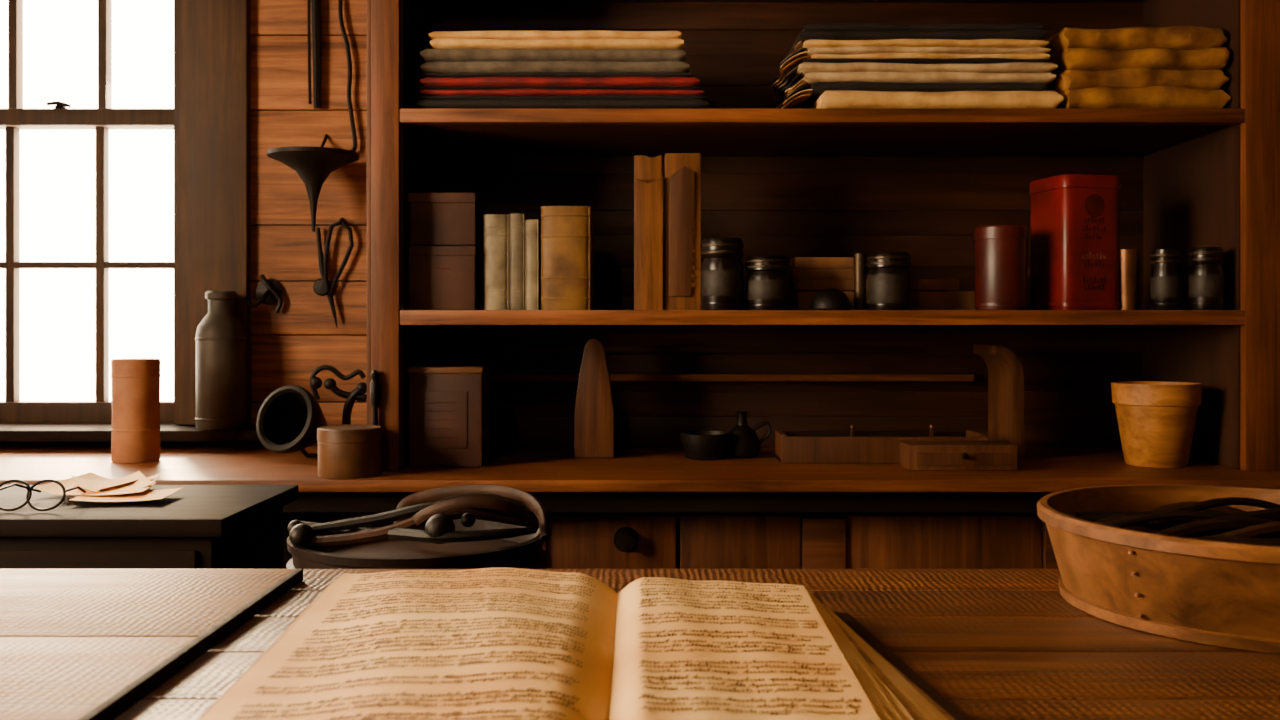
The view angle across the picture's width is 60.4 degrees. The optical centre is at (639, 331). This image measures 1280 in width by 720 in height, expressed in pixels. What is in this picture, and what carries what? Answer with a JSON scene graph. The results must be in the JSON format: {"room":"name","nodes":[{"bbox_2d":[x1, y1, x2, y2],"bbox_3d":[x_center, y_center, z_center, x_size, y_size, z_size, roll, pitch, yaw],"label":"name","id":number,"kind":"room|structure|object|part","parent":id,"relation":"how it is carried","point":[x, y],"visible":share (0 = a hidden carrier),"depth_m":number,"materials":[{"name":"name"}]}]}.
{"room":"old general store","nodes":[
{"label":"old general store","id":0,"kind":"room"},
{"bbox_2d":[246,0,366,445],"bbox_3d":[-0.200,-0.300,2.760,4.300,2.600,0.120,0,0,0],"label":"wall","id":1,"kind":"structure","parent":0,"point":[286,346],"depth_m":2.70,"materials":[{"name":"brown wood"}]},
{"bbox_2d":[0,0,263,446],"bbox_3d":[-1.540,-0.567,2.670,1.321,1.687,0.240,0,0,0],"label":"window","id":2,"kind":"structure","parent":1,"relation":"in","point":[209,119],"depth_m":2.67,"materials":[{"name":"brown wood"}]},
{"bbox_2d":[195,291,246,429],"bbox_3d":[-0.994,0.065,2.610,0.115,0.325,0.115,0,0,0],"label":"bottle","id":3,"kind":"object","parent":2,"relation":"on","point":[220,339],"visible":1,"depth_m":2.56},
{"bbox_2d":[244,274,282,312],"bbox_3d":[-0.911,-0.093,2.666,0.080,0.095,0.061,0,0,0],"label":"wall hook","id":4,"kind":"object","parent":1,"relation":"attached to","point":[268,291],"visible":1,"depth_m":2.68,"materials":[{"name":"black metal"}]},
{"bbox_2d":[266,134,359,231],"bbox_3d":[-0.769,-0.361,2.596,0.212,0.249,0.210,0,0,0],"label":"funnel","id":5,"kind":"object","parent":1,"relation":"hanging from","point":[313,165],"visible":1,"depth_m":2.55,"materials":[{"name":"black metal"}]},
{"bbox_2d":[307,0,321,108],"bbox_3d":[-0.794,-0.756,2.685,0.035,0.419,0.030,0,0,0],"label":"rod","id":6,"kind":"object","parent":1,"relation":"hanging from","point":[313,6],"depth_m":2.67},
{"bbox_2d":[313,217,353,327],"bbox_3d":[-0.747,-0.145,2.686,0.101,0.271,0.027,0,0,0],"label":"pruning shears","id":7,"kind":"object","parent":1,"relation":"hanging from","point":[322,286],"visible":1,"depth_m":2.67,"materials":[{"name":"black metal"}]},
{"bbox_2d":[338,0,356,151],"bbox_3d":[-0.714,-0.694,2.687,0.048,0.523,0.021,0,0,0],"label":"wire hook","id":8,"kind":"object","parent":1,"relation":"hanging from","point":[340,2],"depth_m":2.68,"materials":[{"name":"black metal"}]},
{"bbox_3d":[-0.200,1.025,0.410,4.500,0.050,4.820,0,0,0],"label":"floor","id":9,"kind":"structure","parent":0,"visible":0},
{"bbox_2d":[0,485,298,568],"bbox_3d":[-1.035,0.627,1.670,0.930,0.745,0.340,0,0,0],"label":"side table","id":10,"kind":"object","parent":9,"relation":"on","point":[194,526],"visible":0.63,"depth_m":1.51,"materials":[{"name":"brown wood"}]},
{"bbox_2d":[0,479,85,510],"bbox_3d":[-0.867,0.231,1.611,0.112,0.043,0.120,0,0,0],"label":"spectacles","id":11,"kind":"object","parent":10,"relation":"on","point":[27,486],"visible":1,"depth_m":1.56,"materials":[{"name":"black metal"}]},
{"bbox_2d":[34,471,181,501],"bbox_3d":[-0.820,0.241,1.715,0.234,0.025,0.222,0,0,0],"label":"loose papers","id":12,"kind":"object","parent":10,"relation":"on","point":[133,487],"visible":0.97,"depth_m":1.70,"materials":[{"name":"paper"}]},
{"bbox_2d":[0,0,1279,568],"bbox_3d":[-0.200,-0.255,2.377,4.260,2.470,0.615,0,0,0],"label":"shelving unit","id":13,"kind":"object","parent":9,"relation":"on","point":[791,183],"depth_m":2.44,"materials":[{"name":"brown wood"}]},
{"bbox_2d":[111,358,160,462],"bbox_3d":[-1.086,0.168,2.370,0.098,0.219,0.098,0,0,0],"label":"cylindrical container","id":14,"kind":"object","parent":13,"relation":"on","point":[135,383],"visible":1,"depth_m":2.33,"materials":[{"name":"brown wood"}]},
{"bbox_2d":[256,385,327,457],"bbox_3d":[-0.762,0.196,2.413,0.146,0.162,0.156,0,0,0],"label":"funnel","id":15,"kind":"object","parent":13,"relation":"on","point":[288,420],"visible":0.93,"depth_m":2.40,"materials":[{"name":"black metal"}]},
{"bbox_2d":[317,424,381,478],"bbox_3d":[-0.563,0.231,2.135,0.123,0.093,0.123,0,0,0],"label":"tin","id":16,"kind":"object","parent":13,"relation":"on","point":[354,451],"visible":1,"depth_m":2.08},
{"bbox_2d":[309,365,366,424],"bbox_3d":[-0.685,0.176,2.500,0.134,0.203,0.072,0,0,0],"label":"fitting","id":17,"kind":"object","parent":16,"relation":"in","point":[358,394],"visible":0.79,"depth_m":2.49,"materials":[{"name":"black metal"}]},
{"bbox_2d":[370,370,379,424],"bbox_3d":[-0.528,0.137,2.189,0.020,0.123,0.020,0,0,0],"label":"rod","id":18,"kind":"object","parent":16,"relation":"in","point":[374,385],"visible":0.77,"depth_m":2.18,"materials":[{"name":"black metal"}]},
{"bbox_2d":[408,193,487,309],"bbox_3d":[-0.407,-0.166,2.353,0.138,0.242,0.196,0,0,0],"label":"stacked boxes","id":19,"kind":"object","parent":13,"relation":"on","point":[446,252],"visible":0.8,"depth_m":2.26,"materials":[{"name":"brown wood"}]},
{"bbox_2d":[407,365,491,466],"bbox_3d":[-0.399,0.174,2.320,0.155,0.206,0.146,0,0,0],"label":"wooden storage box","id":20,"kind":"object","parent":13,"relation":"on","point":[450,405],"visible":1,"depth_m":2.25,"materials":[{"name":"brown wood"}]},
{"bbox_2d":[483,213,540,309],"bbox_3d":[-0.268,-0.145,2.351,0.116,0.201,0.158,0,0,0],"label":"books","id":21,"kind":"object","parent":13,"relation":"on","point":[512,243],"visible":0.88,"depth_m":2.28,"materials":[{"name":"beige paper"}]},
{"bbox_2d":[414,30,708,108],"bbox_3d":[-0.161,-0.537,2.386,0.602,0.164,0.305,0,0,0],"label":"folded cloth","id":22,"kind":"object","parent":13,"relation":"on","point":[504,69],"visible":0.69,"depth_m":2.24,"materials":[{"name":"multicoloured fabric"}]},
{"bbox_2d":[541,206,592,309],"bbox_3d":[-0.154,-0.152,2.350,0.104,0.216,0.169,0,0,0],"label":"book","id":23,"kind":"object","parent":13,"relation":"on","point":[566,231],"visible":0.91,"depth_m":2.27,"materials":[{"name":"beige paper"}]},
{"bbox_2d":[574,338,613,457],"bbox_3d":[-0.101,0.146,2.445,0.088,0.264,0.050,0,0,0],"label":"stand","id":24,"kind":"object","parent":13,"relation":"on","point":[594,406],"visible":1,"depth_m":2.42,"materials":[{"name":"brown wood"}]},
{"bbox_2d":[634,153,700,309],"bbox_3d":[0.058,-0.210,2.340,0.140,0.332,0.080,0,0,0],"label":"books","id":25,"kind":"object","parent":13,"relation":"on","point":[682,171],"visible":0.96,"depth_m":2.30,"materials":[{"name":"brown wood"}]},
{"bbox_2d":[680,431,731,459],"bbox_3d":[0.145,0.249,2.420,0.114,0.056,0.114,0,0,0],"label":"bowl","id":26,"kind":"object","parent":13,"relation":"on","point":[698,445],"visible":1,"depth_m":2.38,"materials":[{"name":"black ceramic"}]},
{"bbox_2d":[700,237,743,309],"bbox_3d":[0.172,-0.119,2.300,0.090,0.150,0.090,0,0,0],"label":"glass jar","id":27,"kind":"object","parent":13,"relation":"in","point":[722,266],"visible":0.98,"depth_m":2.26,"materials":[{"name":"glass"}]},
{"bbox_2d":[726,411,770,457],"bbox_3d":[0.231,0.227,2.453,0.094,0.101,0.084,0,0,-38],"label":"jug","id":28,"kind":"object","parent":13,"relation":"on","point":[745,443],"visible":0.98,"depth_m":2.42,"materials":[{"name":"black ceramic"}]},
{"bbox_2d":[745,256,790,309],"bbox_3d":[0.268,-0.101,2.300,0.095,0.112,0.095,0,0,0],"label":"glass jar","id":29,"kind":"object","parent":13,"relation":"in","point":[767,278],"visible":0.97,"depth_m":2.26,"materials":[{"name":"glass"}]},
{"bbox_2d":[810,288,850,309],"bbox_3d":[0.398,-0.068,2.300,0.086,0.047,0.086,0,0,0],"label":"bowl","id":30,"kind":"object","parent":13,"relation":"on","point":[828,298],"visible":0.92,"depth_m":2.27,"materials":[{"name":"black metal"}]},
{"bbox_2d":[854,254,865,309],"bbox_3d":[0.466,-0.105,2.330,0.025,0.121,0.025,0,0,0],"label":"canister","id":31,"kind":"object","parent":13,"relation":"in","point":[859,259],"visible":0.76,"depth_m":2.32,"materials":[{"name":"metal"}]},
{"bbox_2d":[774,424,987,462],"bbox_3d":[0.517,0.240,2.386,0.434,0.074,0.132,0,0,0],"label":"tray","id":32,"kind":"object","parent":13,"relation":"on","point":[852,446],"visible":0.8,"depth_m":2.32,"materials":[{"name":"brown wood"}]},
{"bbox_2d":[788,257,974,309],"bbox_3d":[0.522,-0.103,2.440,0.399,0.117,0.140,0,0,0],"label":"boxes","id":33,"kind":"object","parent":13,"relation":"in","point":[809,276],"visible":0.56,"depth_m":2.37},
{"bbox_2d":[867,252,910,309],"bbox_3d":[0.521,-0.105,2.300,0.090,0.121,0.090,0,0,0],"label":"canister","id":34,"kind":"object","parent":13,"relation":"in","point":[889,276],"visible":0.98,"depth_m":2.26,"materials":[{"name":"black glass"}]},
{"bbox_2d":[771,23,1063,108],"bbox_3d":[0.573,-0.544,2.385,0.577,0.179,0.307,0,0,0],"label":"linens","id":35,"kind":"object","parent":13,"relation":"on","point":[835,65],"visible":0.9,"depth_m":2.25,"materials":[{"name":"beige fabric"}]},
{"bbox_2d":[900,441,1016,469],"bbox_3d":[0.648,0.252,2.236,0.216,0.052,0.107,0,0,0],"label":"drawer box","id":36,"kind":"object","parent":13,"relation":"on","point":[914,455],"visible":1,"depth_m":2.20,"materials":[{"name":"brown wood"}]},
{"bbox_3d":[0.800,0.153,2.460,0.063,0.249,0.160,0,0,0],"label":"curved wooden bracket","id":37,"kind":"part","parent":13,"relation":"part of","materials":[{"name":"brown wood"}]},
{"bbox_2d":[974,225,1027,309],"bbox_3d":[0.755,-0.132,2.300,0.108,0.175,0.108,0,0,0],"label":"tin","id":38,"kind":"object","parent":13,"relation":"on","point":[1000,250],"visible":0.94,"depth_m":2.25,"materials":[{"name":"brown metal"}]},
{"bbox_2d":[1029,174,1119,309],"bbox_3d":[0.921,-0.185,2.335,0.139,0.280,0.139,0,0,-14],"label":"tin","id":39,"kind":"object","parent":13,"relation":"on","point":[1075,217],"visible":0.96,"depth_m":2.27,"materials":[{"name":"red metal"}]},
{"bbox_2d":[1119,249,1139,309],"bbox_3d":[1.019,-0.108,2.300,0.048,0.127,0.048,0,0,0],"label":"tumbler","id":40,"kind":"object","parent":13,"relation":"on","point":[1129,259],"visible":0.8,"depth_m":2.28,"materials":[{"name":"brown metal"}]},
{"bbox_2d":[1043,26,1230,108],"bbox_3d":[1.035,-0.541,2.373,0.352,0.173,0.298,0,0,0],"label":"stack","id":41,"kind":"object","parent":13,"relation":"on","point":[1173,67],"visible":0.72,"depth_m":2.24,"materials":[{"name":"yellow fabric"}]},
{"bbox_2d":[1111,381,1201,467],"bbox_3d":[1.079,0.192,2.300,0.172,0.171,0.172,0,0,0],"label":"flower pot","id":42,"kind":"object","parent":13,"relation":"on","point":[1156,420],"visible":1,"depth_m":2.24,"materials":[{"name":"brown terracotta"}]},
{"bbox_2d":[1150,249,1181,309],"bbox_3d":[1.081,-0.106,2.260,0.059,0.124,0.059,0,0,0],"label":"glass jar","id":43,"kind":"object","parent":13,"relation":"on","point":[1166,278],"visible":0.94,"depth_m":2.24,"materials":[{"name":"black glass"}]},
{"bbox_2d":[1188,247,1224,309],"bbox_3d":[1.153,-0.108,2.240,0.067,0.126,0.067,0,0,0],"label":"glass jar","id":44,"kind":"object","parent":13,"relation":"in","point":[1206,271],"visible":0.98,"depth_m":2.21,"materials":[{"name":"glass"}]},
{"bbox_2d":[114,569,1279,719],"bbox_3d":[0.000,0.625,0.733,2.700,0.750,0.863,0,0,0],"label":"work table","id":45,"kind":"object","parent":9,"relation":"on","point":[996,644],"visible":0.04,"depth_m":0.87,"materials":[{"name":"brown wood"}]},
{"bbox_2d":[0,569,302,719],"bbox_3d":[-0.769,0.243,0.752,0.862,0.012,0.705,0,0,0],"label":"board","id":46,"kind":"object","parent":45,"relation":"on","point":[76,644],"visible":1,"depth_m":0.89,"materials":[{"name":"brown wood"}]},
{"bbox_2d":[199,568,968,719],"bbox_3d":[-0.041,0.233,0.844,0.522,0.032,0.508,0,0,0],"label":"open book","id":47,"kind":"object","parent":45,"relation":"on","point":[482,643],"visible":1,"depth_m":0.76,"materials":[{"name":"paper"}]},
{"bbox_2d":[1037,484,1279,653],"bbox_3d":[0.555,0.206,1.000,0.365,0.086,0.365,0,0,0],"label":"wooden tub","id":48,"kind":"object","parent":45,"relation":"on","point":[1207,592],"depth_m":0.92,"materials":[{"name":"brown wood"}]},
{"bbox_3d":[0.555,0.200,1.000,0.310,0.073,0.302,0,0,0],"label":"leather strips","id":49,"kind":"part","parent":48,"relation":"part of","materials":[{"name":"black leather"}]},
{"bbox_3d":[-0.284,0.742,1.420,0.350,0.494,0.350,0,0,0],"label":"wooden stool","id":50,"kind":"object","parent":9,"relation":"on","visible":0},
{"bbox_2d":[286,484,547,568],"bbox_3d":[-0.281,0.346,1.420,0.334,0.298,0.329,0,0,0],"label":"basket","id":51,"kind":"object","parent":50,"relation":"on","point":[526,551],"visible":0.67,"depth_m":1.37,"materials":[{"name":"brown wood"}]},
{"bbox_2d":[288,502,536,547],"bbox_3d":[-0.280,0.237,1.348,0.310,0.054,0.112,0,0,0],"label":"metal tool","id":52,"kind":"object","parent":51,"relation":"in","point":[439,528],"visible":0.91,"depth_m":1.33,"materials":[{"name":"black metal"}]}
]}

